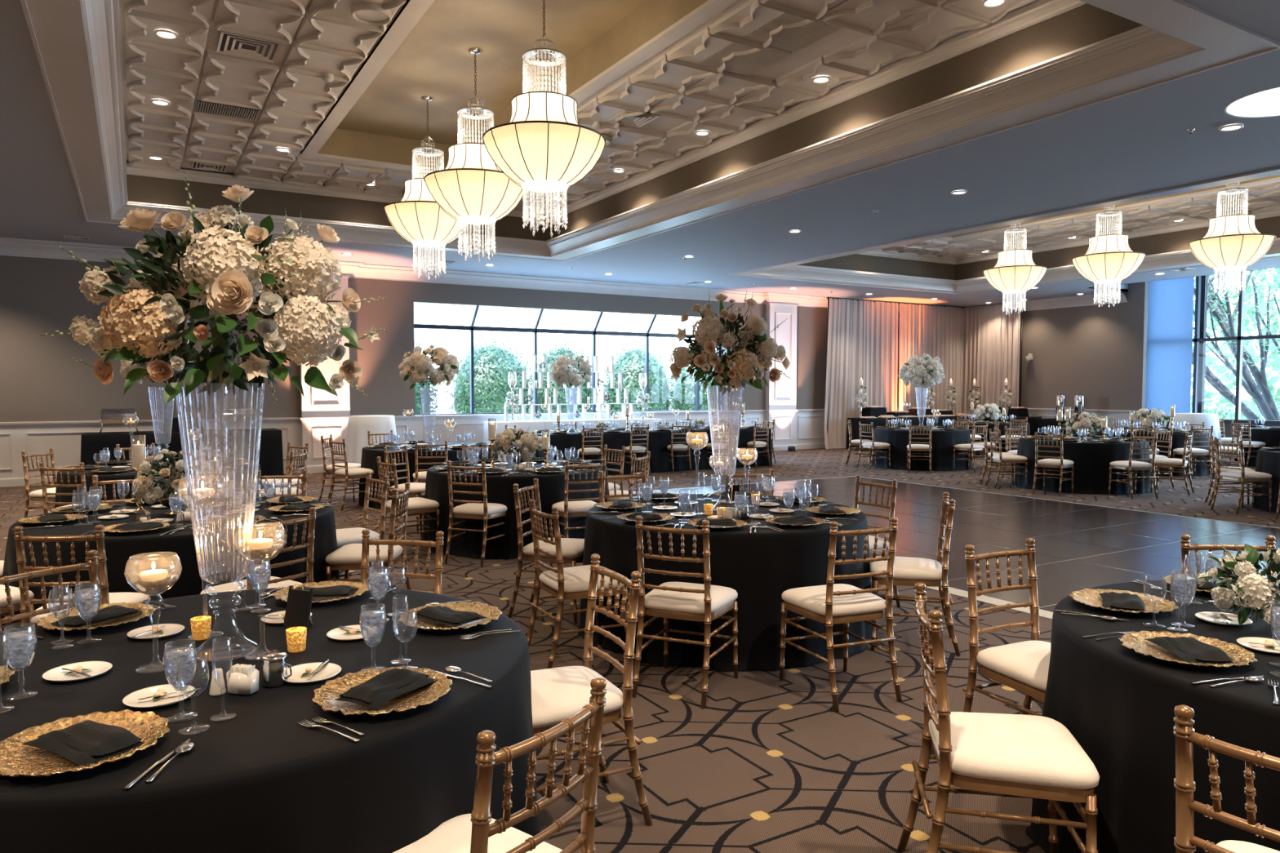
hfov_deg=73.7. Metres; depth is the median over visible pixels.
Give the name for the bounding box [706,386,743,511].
vase
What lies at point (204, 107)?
return grille
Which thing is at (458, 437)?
water goblet
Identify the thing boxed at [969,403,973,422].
pillar candle
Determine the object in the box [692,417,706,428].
flowers
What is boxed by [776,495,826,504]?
charger plate
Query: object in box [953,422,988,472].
chair
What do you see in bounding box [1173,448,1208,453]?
cushion
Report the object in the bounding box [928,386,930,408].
candlestick
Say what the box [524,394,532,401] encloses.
vase flowers
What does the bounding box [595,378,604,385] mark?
vase flowers
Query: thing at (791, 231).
recessed light
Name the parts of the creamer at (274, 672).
lid, handle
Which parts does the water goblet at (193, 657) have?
stem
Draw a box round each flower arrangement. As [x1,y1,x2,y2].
[41,171,391,406]
[119,339,193,387]
[398,344,459,389]
[550,352,592,387]
[668,291,791,395]
[898,353,945,388]
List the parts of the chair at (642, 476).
leg, rail, rail, leg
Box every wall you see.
[0,255,899,422]
[0,412,1141,478]
[720,343,724,410]
[796,215,1279,279]
[1017,281,1148,427]
[1156,421,1279,454]
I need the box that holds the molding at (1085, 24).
[126,3,1143,240]
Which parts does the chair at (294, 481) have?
seat frame, leg, rail, leg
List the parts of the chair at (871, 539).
leg, rail, rail, rail, rail, seat frame, leg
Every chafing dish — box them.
[99,408,137,433]
[220,407,256,431]
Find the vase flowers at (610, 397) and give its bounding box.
[604,394,611,401]
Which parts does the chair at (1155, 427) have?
rail, rail, leg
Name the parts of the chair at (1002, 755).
leg, rail, rail, rail, rail, leg, seat frame, leg, leg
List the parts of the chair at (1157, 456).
leg, rail, leg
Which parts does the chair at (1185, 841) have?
leg, rail, rail, rail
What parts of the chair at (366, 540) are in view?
leg, rail, rail, leg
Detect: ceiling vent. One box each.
[63,235,88,240]
[191,160,227,172]
[216,31,282,62]
[434,259,454,264]
[603,109,659,127]
[685,281,705,284]
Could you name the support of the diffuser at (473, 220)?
attached to the pendant chandelier at (471, 188)
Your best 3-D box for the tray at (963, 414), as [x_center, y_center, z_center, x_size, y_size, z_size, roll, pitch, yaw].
[8.938,-0.331,23.627,0.500,0.066,0.220,-2,3,-31]
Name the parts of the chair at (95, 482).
leg, rail, rail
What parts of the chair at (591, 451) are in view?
leg, seat frame, rail, rail, leg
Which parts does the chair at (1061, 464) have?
leg, leg, rail, rail, rail, rail, seat frame, leg, leg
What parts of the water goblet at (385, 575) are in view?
stem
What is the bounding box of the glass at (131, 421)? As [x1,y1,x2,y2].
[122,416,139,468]
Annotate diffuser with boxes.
[411,240,446,246]
[457,215,496,224]
[521,179,568,192]
[1002,289,1026,293]
[1093,279,1121,283]
[1213,265,1247,270]
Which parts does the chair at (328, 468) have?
leg, leg, leg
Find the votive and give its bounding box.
[137,509,149,521]
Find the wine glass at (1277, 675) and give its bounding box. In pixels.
[1270,613,1279,677]
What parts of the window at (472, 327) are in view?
rail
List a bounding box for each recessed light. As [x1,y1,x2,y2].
[147,155,163,159]
[151,98,169,106]
[154,29,177,39]
[275,146,290,151]
[341,253,352,255]
[364,182,375,186]
[612,168,625,173]
[684,255,693,257]
[694,130,710,136]
[788,230,800,233]
[812,75,830,83]
[951,190,967,195]
[982,0,1006,7]
[1169,267,1195,271]
[1218,124,1244,131]
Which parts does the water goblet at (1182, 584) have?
stem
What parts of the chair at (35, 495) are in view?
leg, rail, rail, rail, rail, seat frame, leg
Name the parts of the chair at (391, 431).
leg, rail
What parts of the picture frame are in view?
leg, leg, leg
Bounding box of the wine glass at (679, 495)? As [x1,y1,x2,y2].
[678,494,689,523]
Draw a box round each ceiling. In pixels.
[0,0,1279,306]
[315,0,707,169]
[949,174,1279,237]
[1086,266,1279,292]
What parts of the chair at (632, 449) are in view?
leg, seat frame, leg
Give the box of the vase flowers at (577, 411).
[573,410,581,417]
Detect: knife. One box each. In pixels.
[8,626,43,638]
[62,668,91,676]
[122,738,190,788]
[129,626,164,638]
[137,688,200,700]
[257,614,282,616]
[261,586,287,599]
[306,659,328,677]
[336,625,366,632]
[435,671,492,688]
[1055,609,1128,621]
[1134,579,1170,592]
[1191,675,1263,684]
[1214,613,1229,624]
[1248,642,1279,647]
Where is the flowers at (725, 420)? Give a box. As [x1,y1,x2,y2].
[715,418,730,427]
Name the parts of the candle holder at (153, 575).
stem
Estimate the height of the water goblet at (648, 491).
0.187 m
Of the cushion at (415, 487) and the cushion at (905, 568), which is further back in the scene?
the cushion at (415, 487)
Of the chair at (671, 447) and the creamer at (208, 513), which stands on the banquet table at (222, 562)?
the creamer at (208, 513)
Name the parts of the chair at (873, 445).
leg, leg, seat frame, leg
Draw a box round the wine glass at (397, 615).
[386,565,406,616]
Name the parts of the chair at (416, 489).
leg, rail, rail, rail, leg, seat frame, leg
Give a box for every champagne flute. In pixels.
[0,631,14,713]
[51,583,74,649]
[81,491,93,525]
[209,636,236,721]
[235,555,253,611]
[370,560,386,617]
[390,595,411,664]
[1166,570,1187,631]
[1186,551,1203,604]
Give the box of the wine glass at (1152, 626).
[1142,574,1166,628]
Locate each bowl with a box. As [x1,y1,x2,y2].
[1,631,9,679]
[2,622,37,671]
[48,587,74,617]
[52,583,71,625]
[73,581,101,620]
[124,551,182,595]
[157,494,185,515]
[163,639,197,691]
[176,655,208,697]
[177,473,227,510]
[211,636,232,689]
[233,521,286,563]
[236,555,250,588]
[248,558,271,592]
[359,603,386,647]
[367,565,389,601]
[386,565,406,591]
[391,595,408,636]
[392,608,417,642]
[508,456,524,467]
[685,431,708,449]
[709,455,729,471]
[737,448,758,465]
[983,417,991,422]
[1075,431,1088,439]
[1143,574,1166,602]
[1169,570,1186,608]
[1171,569,1196,605]
[1183,554,1204,578]
[1186,551,1202,576]
[1204,552,1226,585]
[1269,600,1279,640]
[1271,613,1279,645]
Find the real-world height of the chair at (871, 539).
0.932 m
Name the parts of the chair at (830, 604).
leg, leg, seat frame, leg, rail, rail, rail, rail, leg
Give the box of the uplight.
[787,445,795,451]
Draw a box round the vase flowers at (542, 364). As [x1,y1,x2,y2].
[537,360,546,368]
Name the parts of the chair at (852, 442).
leg, leg, leg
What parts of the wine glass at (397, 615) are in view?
stem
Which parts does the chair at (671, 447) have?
leg, seat frame, rail, leg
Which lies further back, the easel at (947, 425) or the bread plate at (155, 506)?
the easel at (947, 425)
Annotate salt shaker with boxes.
[176,510,183,521]
[208,667,226,696]
[514,463,518,471]
[717,507,724,518]
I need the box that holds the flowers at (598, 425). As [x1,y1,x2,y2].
[594,421,609,431]
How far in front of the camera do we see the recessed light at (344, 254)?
14.94 m
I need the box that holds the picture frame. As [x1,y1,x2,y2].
[283,585,313,631]
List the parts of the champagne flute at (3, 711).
stem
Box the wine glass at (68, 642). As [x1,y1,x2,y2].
[48,587,75,644]
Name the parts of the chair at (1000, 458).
leg, leg, seat frame, leg, leg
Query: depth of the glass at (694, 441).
5.51 m
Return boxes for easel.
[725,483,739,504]
[944,422,950,427]
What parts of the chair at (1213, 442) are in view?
leg, leg, leg, leg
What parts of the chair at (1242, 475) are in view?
leg, rail, rail, rail, rail, leg, leg, seat frame, leg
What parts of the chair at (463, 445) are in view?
leg, rail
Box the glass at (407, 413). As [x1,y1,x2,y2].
[402,408,413,446]
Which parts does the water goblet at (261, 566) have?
stem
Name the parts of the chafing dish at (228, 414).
roll lid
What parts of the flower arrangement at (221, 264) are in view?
stem, stem, stem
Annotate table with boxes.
[0,586,539,852]
[1,496,339,631]
[54,459,262,507]
[80,428,284,475]
[343,414,397,463]
[357,442,497,508]
[422,460,608,559]
[483,417,662,459]
[525,426,772,475]
[577,493,871,671]
[845,415,975,450]
[871,426,972,471]
[949,421,1030,457]
[975,415,1041,435]
[1013,436,1151,494]
[1026,580,1279,852]
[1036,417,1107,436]
[1095,429,1211,476]
[1168,413,1224,465]
[1234,426,1279,466]
[1251,448,1279,513]
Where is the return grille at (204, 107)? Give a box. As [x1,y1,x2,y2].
[195,100,259,121]
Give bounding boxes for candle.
[126,420,135,423]
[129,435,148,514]
[138,568,168,581]
[192,488,214,497]
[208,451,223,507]
[218,471,235,515]
[247,538,273,549]
[487,418,497,468]
[510,378,514,386]
[541,431,551,468]
[555,412,560,431]
[625,406,629,431]
[640,379,644,386]
[685,409,690,427]
[691,439,702,443]
[714,462,724,466]
[740,403,744,426]
[742,454,752,458]
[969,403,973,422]
[1001,408,1006,422]
[1056,407,1062,438]
[1063,407,1070,438]
[1100,418,1106,439]
[1128,411,1134,430]
[1142,416,1147,430]
[1168,404,1175,431]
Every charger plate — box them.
[0,665,14,684]
[0,709,169,777]
[16,513,87,524]
[36,602,158,631]
[48,504,112,514]
[63,465,103,470]
[88,468,132,473]
[95,460,132,465]
[102,521,171,533]
[124,497,160,504]
[200,515,266,526]
[210,457,245,462]
[218,493,269,501]
[221,462,249,466]
[264,496,318,505]
[267,503,324,513]
[271,580,368,604]
[311,666,452,716]
[366,445,393,448]
[373,443,398,445]
[398,601,502,631]
[404,440,429,444]
[406,447,431,450]
[433,466,466,471]
[441,461,475,466]
[447,446,472,448]
[468,443,490,446]
[471,469,508,474]
[473,458,506,462]
[528,457,551,462]
[529,468,564,473]
[535,430,552,432]
[550,431,568,434]
[559,459,591,464]
[561,429,579,431]
[568,463,595,469]
[594,501,646,511]
[604,431,622,432]
[617,512,675,523]
[636,493,682,501]
[686,517,746,529]
[713,490,760,498]
[764,515,824,527]
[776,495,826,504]
[804,506,860,515]
[1026,436,1049,439]
[1054,439,1080,441]
[1069,588,1178,614]
[1097,440,1124,442]
[1118,630,1257,667]
[1120,438,1144,441]
[1162,573,1231,594]
[1165,431,1187,433]
[1183,430,1205,432]
[1261,447,1279,450]
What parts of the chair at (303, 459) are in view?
leg, rail, rail, leg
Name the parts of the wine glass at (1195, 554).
stem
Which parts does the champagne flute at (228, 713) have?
stem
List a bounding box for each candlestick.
[129,466,148,514]
[209,476,223,507]
[218,496,235,515]
[487,439,497,468]
[509,386,515,422]
[541,448,551,468]
[555,422,560,431]
[625,415,629,431]
[640,386,645,418]
[741,413,744,426]
[858,385,863,417]
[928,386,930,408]
[949,386,952,410]
[972,386,976,415]
[1002,385,1008,416]
[1056,420,1062,438]
[1100,427,1106,439]
[1168,415,1175,431]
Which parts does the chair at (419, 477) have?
leg, seat frame, rail, rail, rail, leg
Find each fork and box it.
[143,600,174,608]
[147,604,165,609]
[280,514,308,515]
[297,719,359,742]
[311,716,364,735]
[375,586,396,599]
[459,630,520,639]
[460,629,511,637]
[1082,631,1134,637]
[1095,635,1123,639]
[1267,679,1279,704]
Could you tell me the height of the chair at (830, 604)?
0.932 m
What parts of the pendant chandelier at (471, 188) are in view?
lamp shade, lamp shade, chain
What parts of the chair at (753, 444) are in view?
leg, seat frame, leg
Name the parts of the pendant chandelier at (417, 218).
lamp shade, lamp shade, chain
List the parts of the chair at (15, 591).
seat frame, leg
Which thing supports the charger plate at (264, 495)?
on the banquet table at (222, 562)
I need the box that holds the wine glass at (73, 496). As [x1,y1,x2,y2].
[71,496,85,525]
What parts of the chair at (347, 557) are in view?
leg, leg, seat frame, leg, rail, rail, rail, rail, leg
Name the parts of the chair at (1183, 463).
leg, leg, seat frame, leg, leg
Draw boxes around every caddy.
[183,509,198,521]
[226,663,259,694]
[518,462,526,471]
[724,506,737,519]
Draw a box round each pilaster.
[299,274,350,465]
[764,302,799,445]
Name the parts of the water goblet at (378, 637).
stem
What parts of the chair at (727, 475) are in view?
leg, rail, leg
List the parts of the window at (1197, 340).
rail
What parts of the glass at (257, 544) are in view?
stem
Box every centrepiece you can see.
[132,447,219,507]
[493,424,542,462]
[973,403,1001,421]
[1062,411,1101,437]
[1135,408,1169,428]
[1196,541,1279,631]
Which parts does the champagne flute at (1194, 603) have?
stem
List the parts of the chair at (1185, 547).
leg, rail, leg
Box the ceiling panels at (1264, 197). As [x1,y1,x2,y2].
[875,182,1279,259]
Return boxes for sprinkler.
[1187,128,1195,133]
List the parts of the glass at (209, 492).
stem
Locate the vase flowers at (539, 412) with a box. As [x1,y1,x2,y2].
[534,411,542,418]
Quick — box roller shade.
[1145,276,1194,417]
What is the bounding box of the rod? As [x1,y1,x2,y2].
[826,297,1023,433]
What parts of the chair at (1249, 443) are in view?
leg, leg, seat frame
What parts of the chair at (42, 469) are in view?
leg, rail, rail, rail, rail, leg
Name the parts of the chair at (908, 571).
leg, seat frame, leg, rail, leg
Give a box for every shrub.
[414,339,439,413]
[440,330,539,413]
[527,335,599,412]
[596,337,679,411]
[669,364,715,409]
[1191,398,1279,420]
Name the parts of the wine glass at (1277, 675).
stem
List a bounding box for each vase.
[147,386,174,466]
[175,382,265,662]
[419,386,438,447]
[564,387,578,432]
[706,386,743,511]
[915,387,928,428]
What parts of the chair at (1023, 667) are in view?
leg, rail, rail, rail, rail, seat frame, leg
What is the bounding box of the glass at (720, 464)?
[709,455,729,502]
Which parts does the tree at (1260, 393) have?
stem, stem, stem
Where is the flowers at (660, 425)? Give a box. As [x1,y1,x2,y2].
[656,419,670,429]
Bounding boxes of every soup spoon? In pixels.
[24,524,55,528]
[143,742,195,782]
[168,527,184,534]
[258,586,283,596]
[424,600,471,605]
[444,666,492,682]
[597,511,618,513]
[751,525,758,532]
[1061,612,1118,620]
[1133,580,1163,590]
[1208,675,1264,687]
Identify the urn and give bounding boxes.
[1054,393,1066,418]
[1074,393,1084,413]
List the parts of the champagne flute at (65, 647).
stem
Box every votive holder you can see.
[190,615,211,640]
[285,626,306,653]
[703,503,713,515]
[716,506,725,518]
[751,493,759,504]
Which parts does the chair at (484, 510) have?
leg, rail, rail, rail, rail, seat frame, leg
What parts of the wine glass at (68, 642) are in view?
stem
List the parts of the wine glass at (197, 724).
stem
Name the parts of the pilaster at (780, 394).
recessed panel, recessed panel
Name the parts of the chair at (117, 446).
leg, rail, leg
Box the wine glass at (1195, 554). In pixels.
[1183,554,1204,600]
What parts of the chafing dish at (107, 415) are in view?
leg, roll lid, leg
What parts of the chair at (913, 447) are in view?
leg, leg, seat frame, rail, rail, rail, leg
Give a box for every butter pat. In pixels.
[64,664,91,675]
[151,626,163,634]
[152,688,167,702]
[301,667,315,677]
[343,626,362,634]
[1216,613,1233,622]
[1263,640,1275,649]
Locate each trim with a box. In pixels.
[0,237,1127,312]
[0,407,1137,429]
[0,414,1114,470]
[20,0,1279,261]
[80,0,1204,257]
[125,0,1085,220]
[299,0,738,173]
[438,410,720,417]
[748,237,1279,291]
[857,208,1279,264]
[936,177,1279,240]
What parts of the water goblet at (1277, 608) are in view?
stem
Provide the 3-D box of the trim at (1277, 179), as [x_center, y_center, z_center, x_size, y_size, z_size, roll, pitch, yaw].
[7.723,-3.800,14.444,1.900,0.035,7.540,-2,3,-31]
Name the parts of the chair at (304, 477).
leg, rail, rail, leg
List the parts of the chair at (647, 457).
leg, rail, leg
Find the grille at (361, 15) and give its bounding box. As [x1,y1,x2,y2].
[355,9,387,22]
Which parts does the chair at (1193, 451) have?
seat frame, leg, leg, rail, rail, rail, leg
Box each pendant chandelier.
[382,95,468,278]
[423,47,525,259]
[482,0,605,235]
[982,222,1047,315]
[1071,205,1145,306]
[1187,182,1276,297]
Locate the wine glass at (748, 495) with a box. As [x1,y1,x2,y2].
[746,495,757,524]
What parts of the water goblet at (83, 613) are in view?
stem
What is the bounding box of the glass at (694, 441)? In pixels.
[685,431,708,514]
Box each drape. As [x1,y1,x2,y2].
[824,297,869,448]
[867,301,898,412]
[898,302,928,411]
[926,305,953,410]
[951,306,964,415]
[964,305,991,415]
[991,302,1020,415]
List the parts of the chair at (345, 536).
leg, rail, rail, rail, rail, leg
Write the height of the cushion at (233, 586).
0.079 m
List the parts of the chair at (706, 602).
leg, leg, rail, rail, rail, rail, seat frame, leg, leg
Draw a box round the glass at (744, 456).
[737,448,758,506]
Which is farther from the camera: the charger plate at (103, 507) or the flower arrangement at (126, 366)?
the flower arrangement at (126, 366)
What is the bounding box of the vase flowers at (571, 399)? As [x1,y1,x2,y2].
[565,394,573,401]
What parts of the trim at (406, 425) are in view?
panel moulding, panel moulding, panel moulding, panel moulding, panel moulding, panel moulding, panel moulding, panel moulding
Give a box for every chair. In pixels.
[0,550,101,631]
[0,560,4,631]
[0,584,34,628]
[13,524,150,626]
[21,448,56,518]
[39,462,108,513]
[92,475,137,503]
[115,443,155,460]
[200,506,315,594]
[252,448,306,494]
[256,469,307,497]
[262,442,309,496]
[318,434,360,502]
[324,482,412,590]
[328,437,373,511]
[335,471,391,588]
[360,528,444,594]
[367,430,393,445]
[376,456,439,547]
[383,445,425,533]
[392,677,606,852]
[413,440,448,515]
[444,460,506,566]
[461,442,491,461]
[505,424,519,459]
[507,478,584,624]
[526,499,628,668]
[530,554,652,826]
[551,459,605,537]
[559,422,577,431]
[577,425,603,464]
[598,469,646,502]
[603,444,625,490]
[606,451,650,502]
[624,423,650,474]
[631,515,737,708]
[666,422,692,472]
[675,419,691,427]
[706,422,731,469]
[724,468,774,495]
[746,421,770,468]
[762,418,776,463]
[779,517,902,711]
[844,419,871,466]
[853,475,900,607]
[856,421,890,470]
[869,492,960,656]
[885,417,903,426]
[897,582,1099,852]
[906,422,931,473]
[926,415,933,426]
[951,418,968,429]
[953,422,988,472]
[956,417,981,457]
[962,537,1050,715]
[970,421,999,467]
[980,426,1013,485]
[985,428,1027,488]
[1000,417,1027,450]
[1001,425,1022,479]
[1031,431,1074,496]
[1047,425,1071,435]
[1108,434,1158,499]
[1116,419,1137,429]
[1130,425,1159,475]
[1149,428,1173,487]
[1150,431,1195,495]
[1171,426,1213,479]
[1173,705,1279,852]
[1180,533,1276,582]
[1183,421,1204,431]
[1204,435,1255,508]
[1208,424,1244,475]
[1210,438,1272,514]
[1218,417,1236,458]
[1227,420,1266,467]
[1275,487,1279,519]
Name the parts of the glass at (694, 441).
stem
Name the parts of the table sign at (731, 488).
leg, leg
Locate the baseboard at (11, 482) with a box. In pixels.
[0,443,825,487]
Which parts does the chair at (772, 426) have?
leg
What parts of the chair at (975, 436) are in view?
leg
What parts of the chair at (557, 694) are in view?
seat frame, leg, rail, rail, rail, rail, leg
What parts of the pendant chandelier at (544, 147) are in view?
lamp shade, lamp shade, chain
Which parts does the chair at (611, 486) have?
leg, rail, rail, rail, leg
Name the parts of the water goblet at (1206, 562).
stem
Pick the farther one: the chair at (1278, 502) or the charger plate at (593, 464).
the chair at (1278, 502)
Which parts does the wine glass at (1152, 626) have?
stem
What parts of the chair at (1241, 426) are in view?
seat frame, leg, leg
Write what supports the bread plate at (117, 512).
on the banquet table at (222, 562)
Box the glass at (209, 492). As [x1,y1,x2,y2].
[177,473,227,639]
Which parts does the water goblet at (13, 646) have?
stem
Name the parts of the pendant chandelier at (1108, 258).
lamp shade, lamp shade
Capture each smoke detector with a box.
[321,72,333,82]
[592,120,601,128]
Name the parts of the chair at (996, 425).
leg, leg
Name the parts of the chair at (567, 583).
leg, rail, rail, rail, rail, leg, seat frame, leg, leg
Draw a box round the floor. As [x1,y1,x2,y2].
[0,448,1279,852]
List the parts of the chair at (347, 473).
leg, rail, leg, seat frame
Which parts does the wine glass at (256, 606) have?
stem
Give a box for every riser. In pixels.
[160,417,204,431]
[862,407,887,417]
[886,412,911,417]
[908,408,933,416]
[933,410,953,415]
[1007,408,1028,417]
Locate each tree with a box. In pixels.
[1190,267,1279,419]
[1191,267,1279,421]
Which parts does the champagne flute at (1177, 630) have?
stem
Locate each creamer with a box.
[199,505,213,519]
[261,651,292,688]
[527,462,534,469]
[737,504,750,519]
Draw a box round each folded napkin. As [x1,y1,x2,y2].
[22,720,142,765]
[36,513,67,522]
[50,604,141,627]
[59,504,100,511]
[73,464,94,467]
[97,467,125,471]
[102,459,128,462]
[111,521,164,529]
[130,497,159,502]
[213,514,258,524]
[217,457,239,460]
[222,461,241,465]
[233,493,261,497]
[279,495,304,502]
[279,502,313,511]
[295,585,359,597]
[335,667,437,708]
[373,444,386,447]
[377,442,394,444]
[408,440,425,442]
[408,446,429,448]
[413,605,487,626]
[450,460,469,464]
[451,444,469,448]
[475,442,487,444]
[477,457,498,461]
[478,468,504,472]
[531,457,545,460]
[536,467,561,471]
[565,458,582,462]
[578,462,590,465]
[608,501,631,508]
[626,511,662,520]
[642,492,678,497]
[694,518,736,526]
[719,491,751,495]
[772,515,817,524]
[784,495,816,502]
[818,505,846,513]
[1059,438,1075,440]
[1097,591,1145,611]
[1102,439,1119,441]
[1145,635,1233,664]
[1175,577,1233,590]
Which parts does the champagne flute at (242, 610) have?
stem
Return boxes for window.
[413,305,719,415]
[1168,271,1279,424]
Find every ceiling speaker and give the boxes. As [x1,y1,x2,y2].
[351,1,391,25]
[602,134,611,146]
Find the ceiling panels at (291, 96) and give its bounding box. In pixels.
[119,0,1038,213]
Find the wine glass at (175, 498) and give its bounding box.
[173,497,187,527]
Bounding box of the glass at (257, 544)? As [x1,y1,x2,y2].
[233,521,286,659]
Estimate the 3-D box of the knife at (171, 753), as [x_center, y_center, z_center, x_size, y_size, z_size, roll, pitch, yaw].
[-1.042,0.728,1.853,0.019,0.006,0.238,0,3,2]
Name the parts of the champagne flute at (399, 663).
stem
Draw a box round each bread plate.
[41,661,112,682]
[97,514,128,519]
[109,509,136,514]
[111,466,130,468]
[122,684,195,708]
[126,623,184,639]
[142,518,173,522]
[151,504,168,508]
[197,515,225,519]
[231,508,258,513]
[233,503,260,508]
[260,610,311,624]
[285,662,341,684]
[326,624,378,640]
[547,466,563,467]
[653,505,677,510]
[670,511,696,516]
[674,500,697,504]
[706,515,732,519]
[718,499,737,503]
[748,513,773,519]
[755,502,779,506]
[768,508,794,513]
[1195,611,1253,626]
[1236,636,1279,654]
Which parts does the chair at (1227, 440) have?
leg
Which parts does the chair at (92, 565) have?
leg, rail, rail, leg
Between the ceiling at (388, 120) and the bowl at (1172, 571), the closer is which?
the bowl at (1172, 571)
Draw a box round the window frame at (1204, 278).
[1197,275,1208,413]
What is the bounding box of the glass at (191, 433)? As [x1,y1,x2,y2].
[186,428,199,444]
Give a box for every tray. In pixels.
[859,416,877,417]
[865,405,884,407]
[877,414,896,417]
[887,410,909,412]
[895,415,917,417]
[910,407,931,408]
[917,414,935,417]
[933,408,950,410]
[935,414,955,416]
[955,413,969,416]
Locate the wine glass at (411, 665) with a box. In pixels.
[392,608,417,666]
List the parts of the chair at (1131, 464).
leg, leg, seat frame, leg, rail, rail, rail, rail, leg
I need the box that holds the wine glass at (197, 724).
[176,655,209,734]
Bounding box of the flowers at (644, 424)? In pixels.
[632,420,647,429]
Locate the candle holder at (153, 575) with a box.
[124,551,182,672]
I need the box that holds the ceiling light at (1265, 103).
[1222,86,1279,117]
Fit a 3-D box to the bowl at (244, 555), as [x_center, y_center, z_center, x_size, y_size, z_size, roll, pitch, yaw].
[-1.460,0.541,3.144,0.047,0.126,0.046,-2,3,-31]
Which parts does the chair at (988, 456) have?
leg, leg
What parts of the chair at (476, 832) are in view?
leg, rail, rail, rail, rail, leg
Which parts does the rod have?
rod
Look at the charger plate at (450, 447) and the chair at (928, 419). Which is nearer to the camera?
the charger plate at (450, 447)
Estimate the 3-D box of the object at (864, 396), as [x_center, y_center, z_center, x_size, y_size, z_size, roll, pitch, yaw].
[5.754,-0.750,22.195,0.313,1.028,0.311,0,3,-1]
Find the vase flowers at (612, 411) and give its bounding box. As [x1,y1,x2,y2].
[609,409,617,417]
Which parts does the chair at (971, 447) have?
leg, seat frame, leg, leg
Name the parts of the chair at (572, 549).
leg, rail, rail, rail, rail, leg, seat frame, leg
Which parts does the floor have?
seam plate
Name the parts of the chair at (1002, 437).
seat frame, leg, rail, leg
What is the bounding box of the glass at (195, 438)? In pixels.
[186,433,202,447]
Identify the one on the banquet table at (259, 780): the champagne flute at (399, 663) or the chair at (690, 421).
the champagne flute at (399, 663)
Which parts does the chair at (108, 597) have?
leg, rail, rail, rail, rail, leg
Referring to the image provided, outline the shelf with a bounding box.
[503,354,636,421]
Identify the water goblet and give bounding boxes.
[2,622,38,700]
[73,581,102,644]
[86,490,101,523]
[88,485,102,516]
[101,450,110,462]
[114,449,122,466]
[132,481,145,508]
[153,446,160,462]
[163,639,198,722]
[168,493,182,525]
[200,444,207,453]
[212,447,220,457]
[231,488,244,510]
[246,480,258,503]
[248,558,271,613]
[263,480,275,509]
[359,603,386,670]
[367,565,389,623]
[394,434,399,442]
[408,431,414,444]
[427,435,433,443]
[455,434,461,442]
[464,433,470,445]
[466,450,474,466]
[471,451,478,471]
[481,447,488,464]
[506,453,513,472]
[546,451,554,462]
[549,446,555,463]
[564,448,571,459]
[641,483,653,512]
[658,476,669,504]
[678,488,690,520]
[710,474,720,501]
[733,491,746,511]
[763,475,773,502]
[782,488,795,510]
[794,481,805,511]
[1053,427,1058,435]
[1077,429,1083,441]
[1108,429,1114,436]
[1116,429,1122,435]
[1170,569,1196,627]
[1203,552,1226,604]
[1269,600,1279,667]
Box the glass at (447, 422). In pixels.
[443,417,453,446]
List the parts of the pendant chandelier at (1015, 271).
lamp shade, lamp shade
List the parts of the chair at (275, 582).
leg, rail, rail, rail, rail, leg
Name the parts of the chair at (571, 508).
leg, seat frame, rail, rail, rail, rail, leg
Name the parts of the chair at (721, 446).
leg, seat frame, leg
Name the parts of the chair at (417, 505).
leg, rail, rail, leg, seat frame, leg, leg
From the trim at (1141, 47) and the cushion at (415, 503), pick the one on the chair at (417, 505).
the cushion at (415, 503)
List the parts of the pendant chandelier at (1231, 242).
lamp shade, lamp shade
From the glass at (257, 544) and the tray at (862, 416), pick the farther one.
the tray at (862, 416)
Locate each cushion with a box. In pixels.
[0,560,4,577]
[0,584,34,607]
[28,487,56,497]
[29,592,150,624]
[48,503,108,512]
[200,576,302,594]
[252,487,302,494]
[262,478,301,487]
[324,543,403,564]
[325,462,360,470]
[334,467,373,475]
[335,527,380,546]
[386,497,439,510]
[389,482,425,493]
[392,813,562,852]
[413,471,426,479]
[453,502,506,515]
[522,537,584,558]
[530,666,623,728]
[538,564,623,592]
[551,500,597,513]
[577,447,600,453]
[606,489,642,501]
[608,482,620,490]
[624,445,646,450]
[644,582,737,613]
[666,444,688,448]
[706,442,726,447]
[746,440,766,445]
[781,583,885,616]
[851,439,871,444]
[861,442,890,447]
[868,535,888,551]
[869,555,942,580]
[906,444,928,448]
[928,711,1099,789]
[953,444,984,448]
[970,441,995,446]
[976,640,1050,691]
[987,452,1013,457]
[992,454,1027,460]
[1000,435,1024,439]
[1007,449,1017,454]
[1037,458,1073,465]
[1109,460,1152,467]
[1149,454,1168,458]
[1151,457,1187,465]
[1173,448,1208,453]
[1213,466,1255,472]
[1216,840,1279,852]
[1219,446,1239,451]
[1219,470,1271,478]
[1221,437,1236,441]
[1233,440,1266,445]
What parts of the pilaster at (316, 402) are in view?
recessed panel, recessed panel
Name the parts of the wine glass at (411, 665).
stem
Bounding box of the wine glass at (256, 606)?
[245,560,266,608]
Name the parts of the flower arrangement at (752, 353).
stem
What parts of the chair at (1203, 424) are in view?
rail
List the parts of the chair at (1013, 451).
leg, rail, rail, leg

